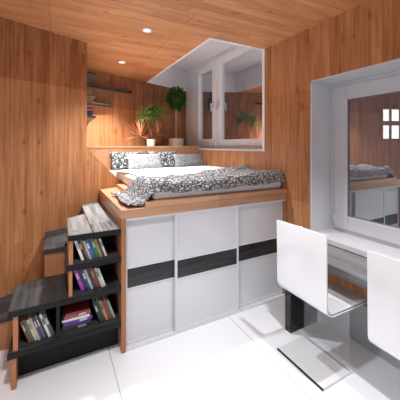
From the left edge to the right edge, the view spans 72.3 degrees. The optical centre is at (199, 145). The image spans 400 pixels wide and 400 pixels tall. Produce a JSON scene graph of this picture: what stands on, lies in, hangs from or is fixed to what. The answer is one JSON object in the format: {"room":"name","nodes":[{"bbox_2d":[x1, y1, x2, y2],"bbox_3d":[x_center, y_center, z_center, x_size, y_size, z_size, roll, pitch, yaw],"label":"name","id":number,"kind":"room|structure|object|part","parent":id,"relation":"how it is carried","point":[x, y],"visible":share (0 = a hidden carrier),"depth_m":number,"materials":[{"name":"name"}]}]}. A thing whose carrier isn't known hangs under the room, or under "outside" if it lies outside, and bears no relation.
{"room":"bedroom","nodes":[
{"label":"bedroom","id":0,"kind":"room"},
{"bbox_2d":[0,17,120,297],"bbox_3d":[-1.688,0.212,2.286,0.050,2.575,2.335,0,0,40],"label":"wall","id":1,"kind":"structure","parent":0,"point":[48,171],"depth_m":2.49,"materials":[{"name":"brown wood"}]},
{"bbox_2d":[87,69,185,201],"bbox_3d":[-1.052,0.212,4.500,0.056,2.575,2.787,0,0,40],"label":"wall","id":2,"kind":"structure","parent":0,"point":[110,127],"depth_m":4.31,"materials":[{"name":"brown wood"}]},
{"bbox_2d":[87,93,110,106],"bbox_3d":[-1.362,-0.591,3.562,0.678,0.022,0.841,0,0,40],"label":"corner shelf","id":3,"kind":"object","parent":2,"relation":"attached to","point":[90,97],"visible":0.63,"depth_m":3.73,"materials":[{"name":"grey"}]},
{"bbox_2d":[87,71,131,93],"bbox_3d":[-1.247,-0.836,3.697,0.678,0.036,1.197,0,0,40],"label":"corner shelf","id":4,"kind":"object","parent":2,"relation":"attached to","point":[90,76],"visible":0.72,"depth_m":3.82,"materials":[{"name":"grey"}]},
{"bbox_2d":[148,67,185,90],"bbox_3d":[-0.560,-1.262,5.082,0.056,0.375,1.263,0,0,40],"label":"trim","id":5,"kind":"structure","parent":2,"relation":"attached to","point":[171,77],"depth_m":5.08,"materials":[{"name":"white paint"}]},
{"bbox_2d":[0,0,368,81],"bbox_3d":[-0.372,-1.095,1.510,3.950,0.040,6.018,0,0,-28],"label":"ceiling","id":6,"kind":"structure","parent":0,"point":[112,32],"depth_m":2.38,"materials":[{"name":"brown wood"}]},
{"bbox_2d":[142,28,151,32],"bbox_3d":[-0.491,-1.071,2.539,0.100,0.009,0.100,0,0,-28],"label":"recessed light","id":7,"kind":"object","parent":6,"relation":"in","point":[145,30],"visible":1,"depth_m":2.54,"materials":[{"name":"white paint"}]},
{"bbox_2d":[0,297,399,399],"bbox_3d":[-0.532,1.530,1.867,4.000,0.060,6.800,0,0,-28],"label":"floor","id":8,"kind":"structure","parent":0,"point":[237,356],"depth_m":1.81,"materials":[{"name":"white tile"}]},
{"bbox_2d":[0,202,120,390],"bbox_3d":[-1.362,1.048,2.175,1.218,0.905,1.095,0,0,-28],"label":"bookcase","id":9,"kind":"object","parent":8,"relation":"on","point":[59,287],"visible":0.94,"depth_m":1.94,"materials":[{"name":"grey wood"}]},
{"bbox_2d":[20,315,31,342],"bbox_3d":[-1.143,1.188,1.805,0.064,0.153,0.131,0,0,-28],"label":"book","id":10,"kind":"object","parent":9,"relation":"on","point":[21,318],"visible":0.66,"depth_m":1.75,"materials":[{"name":"brown paper"}]},
{"bbox_2d":[22,314,33,341],"bbox_3d":[-1.130,1.186,1.814,0.066,0.158,0.130,0,0,-28],"label":"book","id":11,"kind":"object","parent":9,"relation":"on","point":[24,316],"visible":0.57,"depth_m":1.76,"materials":[{"name":"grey paper"}]},
{"bbox_2d":[26,314,36,340],"bbox_3d":[-1.116,1.189,1.827,0.066,0.150,0.131,0,0,-28],"label":"book","id":12,"kind":"object","parent":9,"relation":"on","point":[27,317],"visible":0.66,"depth_m":1.77,"materials":[{"name":"beige paper"}]},
{"bbox_2d":[29,313,40,340],"bbox_3d":[-1.098,1.184,1.827,0.067,0.161,0.130,0,0,-28],"label":"book","id":13,"kind":"object","parent":9,"relation":"on","point":[30,314],"visible":0.54,"depth_m":1.77,"materials":[{"name":"beige paper"}]},
{"bbox_2d":[32,312,42,338],"bbox_3d":[-1.087,1.185,1.838,0.066,0.160,0.131,0,0,-28],"label":"book","id":14,"kind":"object","parent":9,"relation":"on","point":[33,318],"visible":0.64,"depth_m":1.78,"materials":[{"name":"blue paper"}]},
{"bbox_2d":[34,312,45,337],"bbox_3d":[-1.075,1.183,1.848,0.068,0.164,0.131,0,0,-28],"label":"book","id":15,"kind":"object","parent":9,"relation":"on","point":[35,313],"visible":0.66,"depth_m":1.79,"materials":[{"name":"grey paper"}]},
{"bbox_2d":[37,311,47,336],"bbox_3d":[-1.063,1.186,1.859,0.063,0.157,0.130,0,0,-28],"label":"book","id":16,"kind":"object","parent":9,"relation":"on","point":[41,323],"visible":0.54,"depth_m":1.80,"materials":[{"name":"grey paper"}]},
{"bbox_2d":[39,311,50,336],"bbox_3d":[-1.047,1.181,1.857,0.071,0.167,0.131,0,0,-28],"label":"book","id":17,"kind":"object","parent":9,"relation":"on","point":[40,312],"visible":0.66,"depth_m":1.80,"materials":[{"name":"white paper"}]},
{"bbox_2d":[42,309,54,336],"bbox_3d":[-1.027,1.182,1.863,0.073,0.166,0.131,0,0,-28],"label":"book","id":18,"kind":"object","parent":9,"relation":"on","point":[49,321],"visible":0.87,"depth_m":1.82,"materials":[{"name":"grey paper"}]},
{"bbox_3d":[-1.142,1.155,2.003,0.308,0.219,0.010,0,0,-28],"label":"panel","id":19,"kind":"part","parent":9,"relation":"part of","materials":[{"name":"black wood"}]},
{"bbox_2d":[61,317,90,332],"bbox_3d":[-0.889,1.254,1.963,0.185,0.022,0.151,0,0,-29],"label":"book","id":20,"kind":"object","parent":9,"relation":"on","point":[89,323],"visible":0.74,"depth_m":1.90,"materials":[{"name":"grey paper"}]},
{"bbox_2d":[63,319,90,328],"bbox_3d":[-0.883,1.234,1.962,0.180,0.016,0.150,0,0,-26],"label":"book","id":21,"kind":"object","parent":20,"relation":"on","point":[89,320],"visible":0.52,"depth_m":1.90,"materials":[{"name":"purple paper"}]},
{"bbox_2d":[63,304,91,326],"bbox_3d":[-0.882,1.212,1.967,0.185,0.026,0.151,0,0,-29],"label":"book","id":22,"kind":"object","parent":21,"relation":"on","point":[90,316],"visible":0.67,"depth_m":1.90,"materials":[{"name":"purple paper"}]},
{"bbox_2d":[62,309,89,322],"bbox_3d":[-0.887,1.192,1.959,0.175,0.013,0.150,0,0,-26],"label":"book","id":23,"kind":"object","parent":22,"relation":"on","point":[85,315],"visible":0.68,"depth_m":1.90,"materials":[{"name":"white paper"}]},
{"bbox_2d":[63,306,90,319],"bbox_3d":[-0.884,1.172,1.961,0.170,0.024,0.141,0,0,-30],"label":"book","id":24,"kind":"object","parent":23,"relation":"on","point":[87,312],"visible":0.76,"depth_m":1.90,"materials":[{"name":"red paper"}]},
{"bbox_2d":[65,299,89,315],"bbox_3d":[-0.874,1.151,1.954,0.155,0.016,0.130,0,0,-25],"label":"book","id":25,"kind":"object","parent":24,"relation":"on","point":[82,306],"visible":0.93,"depth_m":1.93,"materials":[{"name":"red paper"}]},
{"bbox_2d":[74,240,83,259],"bbox_3d":[-0.864,0.721,1.946,0.065,0.147,0.131,0,0,-28],"label":"book","id":26,"kind":"object","parent":9,"relation":"on","point":[75,242],"visible":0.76,"depth_m":1.89,"materials":[{"name":"white paper"}]},
{"bbox_2d":[74,270,84,290],"bbox_3d":[-0.868,0.930,1.955,0.072,0.158,0.131,0,0,-28],"label":"book","id":27,"kind":"object","parent":9,"relation":"on","point":[75,271],"visible":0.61,"depth_m":1.90,"materials":[{"name":"purple paper"}]},
{"bbox_2d":[77,240,86,259],"bbox_3d":[-0.849,0.723,1.960,0.062,0.143,0.131,0,0,-28],"label":"book","id":28,"kind":"object","parent":9,"relation":"on","point":[78,241],"visible":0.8,"depth_m":1.90,"materials":[{"name":"black paper"}]},
{"bbox_2d":[77,270,87,289],"bbox_3d":[-0.847,0.932,1.964,0.068,0.154,0.130,0,0,-28],"label":"book","id":29,"kind":"object","parent":9,"relation":"on","point":[79,271],"visible":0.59,"depth_m":1.91,"materials":[{"name":"blue paper"}]},
{"bbox_2d":[80,240,88,259],"bbox_3d":[-0.833,0.722,1.966,0.062,0.145,0.130,0,0,-28],"label":"book","id":30,"kind":"object","parent":9,"relation":"on","point":[81,241],"visible":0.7,"depth_m":1.91,"materials":[{"name":"brown paper"}]},
{"bbox_2d":[80,269,90,289],"bbox_3d":[-0.825,0.931,1.964,0.068,0.157,0.131,0,0,-28],"label":"book","id":31,"kind":"object","parent":9,"relation":"on","point":[81,270],"visible":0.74,"depth_m":1.91,"materials":[{"name":"blue paper"}]},
{"bbox_2d":[82,239,90,258],"bbox_3d":[-0.817,0.726,1.967,0.056,0.138,0.130,0,0,-28],"label":"book","id":32,"kind":"object","parent":9,"relation":"on","point":[82,239],"visible":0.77,"depth_m":1.91,"materials":[{"name":"grey paper"}]},
{"bbox_2d":[83,268,92,289],"bbox_3d":[-0.810,0.934,1.975,0.064,0.151,0.130,0,0,-28],"label":"book","id":33,"kind":"object","parent":9,"relation":"on","point":[85,271],"visible":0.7,"depth_m":1.92,"materials":[{"name":"grey paper"}]},
{"bbox_2d":[84,239,93,258],"bbox_3d":[-0.803,0.723,1.974,0.064,0.144,0.131,0,0,-28],"label":"book","id":34,"kind":"object","parent":9,"relation":"on","point":[85,240],"visible":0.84,"depth_m":1.92,"materials":[{"name":"blue paper"}]},
{"bbox_2d":[86,268,95,288],"bbox_3d":[-0.794,0.932,1.981,0.069,0.156,0.130,0,0,-28],"label":"book","id":35,"kind":"object","parent":9,"relation":"on","point":[87,269],"visible":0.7,"depth_m":1.93,"materials":[{"name":"grey paper"}]},
{"bbox_2d":[87,238,96,257],"bbox_3d":[-0.787,0.721,1.983,0.064,0.147,0.130,0,0,-28],"label":"book","id":36,"kind":"object","parent":9,"relation":"on","point":[89,240],"visible":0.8,"depth_m":1.93,"materials":[{"name":"teal paper"}]},
{"bbox_3d":[-0.878,0.948,2.197,0.340,0.634,0.015,0,0,-28],"label":"panel","id":37,"kind":"part","parent":9,"relation":"part of","materials":[{"name":"black wood"}]},
{"bbox_2d":[89,267,98,287],"bbox_3d":[-0.779,0.932,1.996,0.068,0.155,0.131,0,0,-28],"label":"book","id":38,"kind":"object","parent":9,"relation":"on","point":[90,268],"visible":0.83,"depth_m":1.94,"materials":[{"name":"red paper"}]},
{"bbox_2d":[90,238,99,257],"bbox_3d":[-0.773,0.722,1.996,0.064,0.144,0.131,0,0,-28],"label":"book","id":39,"kind":"object","parent":9,"relation":"on","point":[91,239],"visible":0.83,"depth_m":1.94,"materials":[{"name":"green paper"}]},
{"bbox_2d":[92,267,100,286],"bbox_3d":[-0.763,0.937,2.004,0.059,0.145,0.130,0,0,-28],"label":"book","id":40,"kind":"object","parent":9,"relation":"on","point":[94,271],"visible":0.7,"depth_m":1.95,"materials":[{"name":"grey paper"}]},
{"bbox_2d":[92,298,102,322],"bbox_3d":[-0.756,1.183,2.004,0.072,0.162,0.131,0,0,-28],"label":"book","id":41,"kind":"object","parent":9,"relation":"on","point":[93,299],"visible":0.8,"depth_m":1.95,"materials":[{"name":"black paper"}]},
{"bbox_2d":[93,238,102,257],"bbox_3d":[-0.752,0.726,2.002,0.061,0.138,0.130,0,0,-28],"label":"book","id":42,"kind":"object","parent":9,"relation":"on","point":[94,239],"visible":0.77,"depth_m":1.95,"materials":[{"name":"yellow paper"}]},
{"bbox_2d":[94,267,103,286],"bbox_3d":[-0.746,0.935,2.004,0.062,0.148,0.131,0,0,-28],"label":"book","id":43,"kind":"object","parent":9,"relation":"on","point":[95,268],"visible":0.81,"depth_m":1.95,"materials":[{"name":"grey paper"}]},
{"bbox_2d":[95,297,105,320],"bbox_3d":[-0.743,1.181,2.023,0.072,0.166,0.130,0,0,-28],"label":"book","id":44,"kind":"object","parent":9,"relation":"on","point":[96,298],"visible":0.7,"depth_m":1.97,"materials":[{"name":"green paper"}]},
{"bbox_2d":[96,237,104,255],"bbox_3d":[-0.741,0.725,2.016,0.059,0.139,0.130,0,0,-28],"label":"book","id":45,"kind":"object","parent":9,"relation":"on","point":[97,239],"visible":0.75,"depth_m":1.96,"materials":[{"name":"brown paper"}]},
{"bbox_2d":[96,266,105,285],"bbox_3d":[-0.736,0.939,2.020,0.059,0.140,0.130,0,0,-28],"label":"book","id":46,"kind":"object","parent":9,"relation":"on","point":[98,269],"visible":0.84,"depth_m":1.96,"materials":[{"name":"white paper"}]},
{"bbox_2d":[98,237,106,255],"bbox_3d":[-0.727,0.727,2.023,0.057,0.135,0.131,0,0,-28],"label":"book","id":47,"kind":"object","parent":9,"relation":"on","point":[99,238],"visible":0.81,"depth_m":1.97,"materials":[{"name":"grey paper"}]},
{"bbox_2d":[98,297,107,319],"bbox_3d":[-0.726,1.187,2.034,0.065,0.156,0.131,0,0,-28],"label":"book","id":48,"kind":"object","parent":9,"relation":"on","point":[99,299],"visible":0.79,"depth_m":1.98,"materials":[{"name":"brown paper"}]},
{"bbox_2d":[100,296,109,319],"bbox_3d":[-0.711,1.188,2.039,0.064,0.153,0.130,0,0,-28],"label":"book","id":49,"kind":"object","parent":9,"relation":"on","point":[101,298],"visible":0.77,"depth_m":1.98,"materials":[{"name":"red paper"}]},
{"bbox_2d":[102,295,112,318],"bbox_3d":[-0.695,1.184,2.046,0.070,0.162,0.130,0,0,-28],"label":"book","id":50,"kind":"object","parent":9,"relation":"on","point":[103,297],"visible":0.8,"depth_m":1.99,"materials":[{"name":"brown paper"}]},
{"bbox_2d":[105,295,114,317],"bbox_3d":[-0.679,1.192,2.058,0.062,0.145,0.130,0,0,-28],"label":"book","id":51,"kind":"object","parent":9,"relation":"on","point":[106,296],"visible":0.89,"depth_m":2.00,"materials":[{"name":"grey paper"}]},
{"bbox_2d":[99,182,286,353],"bbox_3d":[-0.494,0.963,3.581,1.627,1.075,2.776,0,0,-28],"label":"cabinet","id":52,"kind":"object","parent":8,"relation":"on","point":[187,263],"visible":0.88,"depth_m":2.27,"materials":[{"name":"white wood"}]},
{"bbox_3d":[-0.814,1.015,2.479,0.032,0.970,1.125,0,0,-28],"label":"panel","id":53,"kind":"part","parent":52,"relation":"part of","materials":[{"name":"brown wood"}]},
{"bbox_2d":[87,146,198,169],"bbox_3d":[-1.016,0.233,4.228,2.095,0.462,0.852,0,0,-36],"label":"headboard","id":54,"kind":"object","parent":52,"relation":"on","point":[102,153],"visible":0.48,"depth_m":3.76,"materials":[{"name":"brown wood"}]},
{"bbox_3d":[-1.118,0.244,3.643,1.157,0.440,0.025,0,0,-36],"label":"panel","id":55,"kind":"part","parent":54,"relation":"part of","materials":[{"name":"brown wood"}]},
{"bbox_2d":[127,101,169,145],"bbox_3d":[-0.790,-0.359,4.321,0.878,0.722,0.534,0,0,-28],"label":"dracaena","id":56,"kind":"object","parent":54,"relation":"on","point":[155,110],"visible":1,"depth_m":4.26,"materials":[{"name":"green plant"}]},
{"bbox_2d":[146,139,155,145],"bbox_3d":[-0.768,-0.051,4.297,0.144,0.105,0.144,0,0,-28],"label":"pot","id":57,"kind":"object","parent":56,"relation":"on","point":[150,142],"depth_m":4.24,"materials":[{"name":"white ceramic"}]},
{"bbox_2d":[165,86,186,145],"bbox_3d":[-0.415,-0.525,4.769,0.406,1.053,0.412,0,0,-28],"label":"potted ficus","id":58,"kind":"object","parent":54,"relation":"on","point":[176,103],"visible":0.99,"depth_m":4.72,"materials":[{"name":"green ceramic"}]},
{"bbox_2d":[169,138,182,145],"bbox_3d":[-0.415,-0.064,4.776,0.256,0.130,0.256,0,0,-28],"label":"pot","id":59,"kind":"object","parent":58,"relation":"on","point":[172,141],"depth_m":4.66,"materials":[{"name":"white ceramic"}]},
{"bbox_3d":[-0.341,0.244,4.215,0.777,0.440,0.025,0,0,-36],"label":"panel","id":60,"kind":"part","parent":54,"relation":"part of","materials":[{"name":"brown wood"}]},
{"bbox_3d":[-0.377,1.014,2.132,0.414,0.937,0.024,0,0,-28],"label":"frame","id":61,"kind":"part","parent":52,"relation":"part of","materials":[{"name":"white wood"}]},
{"bbox_3d":[-0.377,0.734,2.133,0.378,0.349,0.014,0,0,-28],"label":"panel","id":62,"kind":"part","parent":52,"relation":"part of","materials":[{"name":"white paint"}]},
{"bbox_3d":[-0.377,0.988,2.133,0.378,0.143,0.014,0,0,-28],"label":"stripe panel","id":63,"kind":"part","parent":52,"relation":"part of","materials":[{"name":"black wood"}]},
{"bbox_3d":[-0.377,1.264,2.133,0.378,0.393,0.014,0,0,-28],"label":"panel","id":64,"kind":"part","parent":52,"relation":"part of","materials":[{"name":"white paint"}]},
{"bbox_2d":[99,187,286,218],"bbox_3d":[-0.494,0.497,3.581,1.627,0.065,2.776,0,0,-28],"label":"platform","id":65,"kind":"structure","parent":52,"relation":"on","point":[124,211],"depth_m":2.28,"materials":[{"name":"brown wood"}]},
{"bbox_2d":[109,166,280,198],"bbox_3d":[-0.228,0.367,3.258,1.425,0.114,1.836,0,0,-28],"label":"mattress","id":66,"kind":"object","parent":52,"relation":"on","point":[127,178],"visible":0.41,"depth_m":2.54,"materials":[{"name":"white fabric"}]},
{"bbox_2d":[110,152,140,169],"bbox_3d":[-0.977,0.191,3.646,0.440,0.230,0.105,0,0,-36],"label":"pillow","id":67,"kind":"object","parent":66,"relation":"on","point":[118,159],"visible":0.56,"depth_m":3.56,"materials":[{"name":"white fabric"}]},
{"bbox_2d":[126,154,162,169],"bbox_3d":[-0.732,0.205,3.627,0.491,0.202,0.133,0,0,-34],"label":"pillow","id":68,"kind":"object","parent":66,"relation":"on","point":[135,161],"visible":0.96,"depth_m":3.58,"materials":[{"name":"white fabric"}]},
{"bbox_2d":[146,151,176,166],"bbox_3d":[-0.537,0.191,3.969,0.500,0.230,0.105,0,0,-36],"label":"pillow","id":69,"kind":"object","parent":66,"relation":"on","point":[166,158],"visible":0.54,"depth_m":3.96,"materials":[{"name":"white fabric"}]},
{"bbox_2d":[115,166,224,176],"bbox_3d":[-0.166,0.294,3.243,1.482,0.027,1.058,0,0,-36],"label":"sheet","id":70,"kind":"object","parent":66,"relation":"on","point":[193,169],"visible":0.71,"depth_m":3.20,"materials":[{"name":"white fabric"}]},
{"bbox_2d":[173,153,204,166],"bbox_3d":[-0.156,0.209,4.032,0.501,0.193,0.129,0,0,-31],"label":"pillow","id":71,"kind":"object","parent":66,"relation":"on","point":[181,160],"visible":0.95,"depth_m":3.98,"materials":[{"name":"grey fabric"}]},
{"bbox_2d":[111,165,285,205],"bbox_3d":[-0.010,0.344,2.694,1.587,0.232,0.750,0,0,-28],"label":"throw blanket","id":72,"kind":"object","parent":66,"relation":"on","point":[140,190],"visible":1,"depth_m":2.40,"materials":[{"name":"white fabric"}]},
{"bbox_2d":[116,182,286,207],"bbox_3d":[-0.214,0.445,3.242,1.446,0.040,1.911,0,0,-28],"label":"frame","id":73,"kind":"object","parent":52,"relation":"on","point":[175,202],"depth_m":2.36,"materials":[{"name":"brown wood"}]},
{"bbox_3d":[0.138,0.537,2.391,1.570,0.015,0.069,0,0,-28],"label":"slide rail","id":74,"kind":"part","parent":52,"relation":"part of","materials":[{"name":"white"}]},
{"bbox_3d":[0.138,1.491,2.391,1.570,0.018,0.069,0,0,-28],"label":"slide rail","id":75,"kind":"part","parent":52,"relation":"part of","materials":[{"name":"white"}]},
{"bbox_3d":[0.071,1.014,2.332,0.615,0.937,0.024,0,0,-28],"label":"frame","id":76,"kind":"part","parent":52,"relation":"part of","materials":[{"name":"white wood"}]},
{"bbox_3d":[0.070,0.734,2.333,0.579,0.349,0.014,0,0,-28],"label":"panel","id":77,"kind":"part","parent":52,"relation":"part of","materials":[{"name":"white paint"}]},
{"bbox_3d":[0.070,0.988,2.333,0.579,0.143,0.014,0,0,-28],"label":"stripe panel","id":78,"kind":"part","parent":52,"relation":"part of","materials":[{"name":"black wood"}]},
{"bbox_3d":[0.070,1.264,2.333,0.579,0.393,0.014,0,0,-28],"label":"panel","id":79,"kind":"part","parent":52,"relation":"part of","materials":[{"name":"white paint"}]},
{"bbox_3d":[0.564,0.988,2.629,0.554,0.143,0.014,0,0,-28],"label":"stripe panel","id":80,"kind":"part","parent":52,"relation":"part of","materials":[{"name":"black wood"}]},
{"bbox_3d":[0.564,0.734,2.629,0.554,0.349,0.014,0,0,-28],"label":"panel","id":81,"kind":"part","parent":52,"relation":"part of","materials":[{"name":"white paint"}]},
{"bbox_3d":[0.564,1.264,2.629,0.554,0.393,0.014,0,0,-28],"label":"panel","id":82,"kind":"part","parent":52,"relation":"part of","materials":[{"name":"white paint"}]},
{"bbox_3d":[0.564,1.014,2.628,0.590,0.937,0.024,0,0,-28],"label":"frame","id":83,"kind":"part","parent":52,"relation":"part of","materials":[{"name":"white wood"}]},
{"bbox_3d":[0.721,1.015,2.993,0.023,0.970,0.598,0,0,-28],"label":"panel","id":84,"kind":"part","parent":52,"relation":"part of","materials":[{"name":"brown wood"}]},
{"bbox_2d":[277,220,366,391],"bbox_3d":[0.854,1.022,1.942,0.438,0.955,0.420,0,0,-28],"label":"chair","id":85,"kind":"object","parent":8,"relation":"on","point":[302,261],"visible":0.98,"depth_m":1.84,"materials":[{"name":"white plastic"},{"name":"polished steel"}]},
{"bbox_3d":[0.793,1.493,1.916,0.290,0.014,0.390,0,0,-28],"label":"plate","id":86,"kind":"part","parent":85,"relation":"part of","materials":[{"name":"white"}]},
{"bbox_2d":[285,244,366,332],"bbox_3d":[1.312,1.165,1.483,0.384,0.670,2.000,0,0,-28],"label":"table","id":87,"kind":"object","parent":8,"relation":"on","point":[351,267],"visible":0.27,"depth_m":2.14,"materials":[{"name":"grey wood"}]},
{"bbox_3d":[0.850,1.192,2.291,0.320,0.615,0.060,0,0,-28],"label":"leg","id":88,"kind":"part","parent":87,"relation":"part of","materials":[{"name":"black"}]},
{"bbox_2d":[367,250,399,360],"bbox_3d":[1.163,1.022,1.356,0.438,0.955,0.415,0,0,-28],"label":"chair","id":89,"kind":"object","parent":8,"relation":"on","point":[383,271],"visible":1,"depth_m":1.37,"materials":[{"name":"white plastic"}]},
{"bbox_2d":[171,40,232,71],"bbox_3d":[-0.071,-1.465,4.112,1.030,0.030,2.612,0,0,-28],"label":"trim","id":90,"kind":"structure","parent":0,"point":[211,48],"depth_m":4.34,"materials":[{"name":"white paint"}]},
{"bbox_2d":[199,0,399,305],"bbox_3d":[1.083,0.212,2.663,0.300,2.575,6.500,0,0,-28],"label":"wall","id":91,"kind":"structure","parent":0,"point":[366,34],"depth_m":2.56,"materials":[{"name":"brown wood"}]},
{"bbox_2d":[146,37,263,82],"bbox_3d":[-0.086,-1.258,3.839,0.732,0.383,2.162,0,0,-28],"label":"trim","id":92,"kind":"structure","parent":91,"relation":"attached to","point":[209,38],"depth_m":2.97,"materials":[{"name":"white paint"}]},
{"bbox_2d":[186,45,264,150],"bbox_3d":[0.246,-0.695,4.244,0.306,1.510,2.577,0,0,-28],"label":"trim","id":93,"kind":"structure","parent":91,"relation":"attached to","point":[191,74],"depth_m":5.10,"materials":[{"name":"white paint"}]},
{"bbox_2d":[196,46,261,150],"bbox_3d":[0.269,-0.670,4.201,0.306,1.460,2.412,0,0,-28],"label":"window","id":94,"kind":"structure","parent":91,"relation":"in","point":[229,85],"depth_m":4.03,"materials":[{"name":"grey plastic"}]},
{"bbox_3d":[0.118,-0.682,4.646,0.078,1.375,0.710,0,0,-28],"label":"sash","id":95,"kind":"part","parent":94,"relation":"part of","materials":[{"name":"white plastic"}]},
{"bbox_3d":[0.123,-0.682,4.649,0.005,1.235,0.530,0,0,-28],"label":"pane","id":96,"kind":"part","parent":94,"relation":"part of","materials":[{"name":"clear glass"}]},
{"bbox_3d":[0.193,-0.635,4.364,0.052,0.170,0.036,0,0,-28],"label":"handle","id":97,"kind":"part","parent":94,"relation":"part of","materials":[{"name":"grey plastic"}]},
{"bbox_3d":[0.269,0.049,4.201,0.306,0.022,2.412,0,0,-28],"label":"sill","id":98,"kind":"part","parent":94,"relation":"part of","materials":[{"name":"grey"}]},
{"bbox_3d":[0.579,-0.682,3.770,0.078,1.375,1.230,0,0,-28],"label":"sash","id":99,"kind":"part","parent":94,"relation":"part of","materials":[{"name":"white plastic"}]},
{"bbox_3d":[0.585,-0.682,3.773,0.005,1.235,1.050,0,0,-28],"label":"pane","id":100,"kind":"part","parent":94,"relation":"part of","materials":[{"name":"clear glass"}]},
{"bbox_2d":[310,58,399,258],"bbox_3d":[1.515,0.117,1.833,0.330,1.415,1.630,0,0,-28],"label":"window","id":101,"kind":"structure","parent":91,"relation":"in","point":[355,114],"depth_m":2.33,"materials":[{"name":"grey plastic"}]},
{"bbox_3d":[1.502,0.802,1.826,0.300,0.045,1.630,0,0,-28],"label":"sill","id":102,"kind":"part","parent":101,"relation":"part of","materials":[{"name":"grey plastic"}]},
{"bbox_3d":[1.634,0.102,1.896,0.060,1.356,1.602,0,0,-28],"label":"frame","id":103,"kind":"part","parent":101,"relation":"part of","materials":[{"name":"grey plastic"}]},
{"bbox_3d":[1.619,0.105,1.887,0.055,1.290,1.508,0,0,-28],"label":"sash","id":104,"kind":"part","parent":101,"relation":"part of","materials":[{"name":"grey plastic"}]},
{"bbox_3d":[1.615,0.107,1.886,0.006,1.115,1.290,0,0,-28],"label":"pane","id":105,"kind":"part","parent":101,"relation":"part of","materials":[{"name":"clear glass"}]},
{"bbox_2d":[318,304,399,369],"bbox_3d":[1.670,1.345,1.214,0.012,0.310,3.390,0,0,-28],"label":"baseboard","id":106,"kind":"structure","parent":91,"relation":"attached to","point":[353,323],"depth_m":2.08,"materials":[{"name":"grey"}]},
{"bbox_3d":[-1.569,-0.308,3.163,0.365,1.535,0.846,0,0,-28],"label":"wall niche","id":107,"kind":"object","parent":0,"visible":0},
{"bbox_2d":[87,115,95,121],"bbox_3d":[-1.466,-0.341,3.438,0.678,0.022,0.518,0,0,40],"label":"corner shelf","id":108,"kind":"object","parent":107,"relation":"attached to","point":[90,118],"visible":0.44,"depth_m":3.29,"materials":[{"name":"grey"}]}
]}

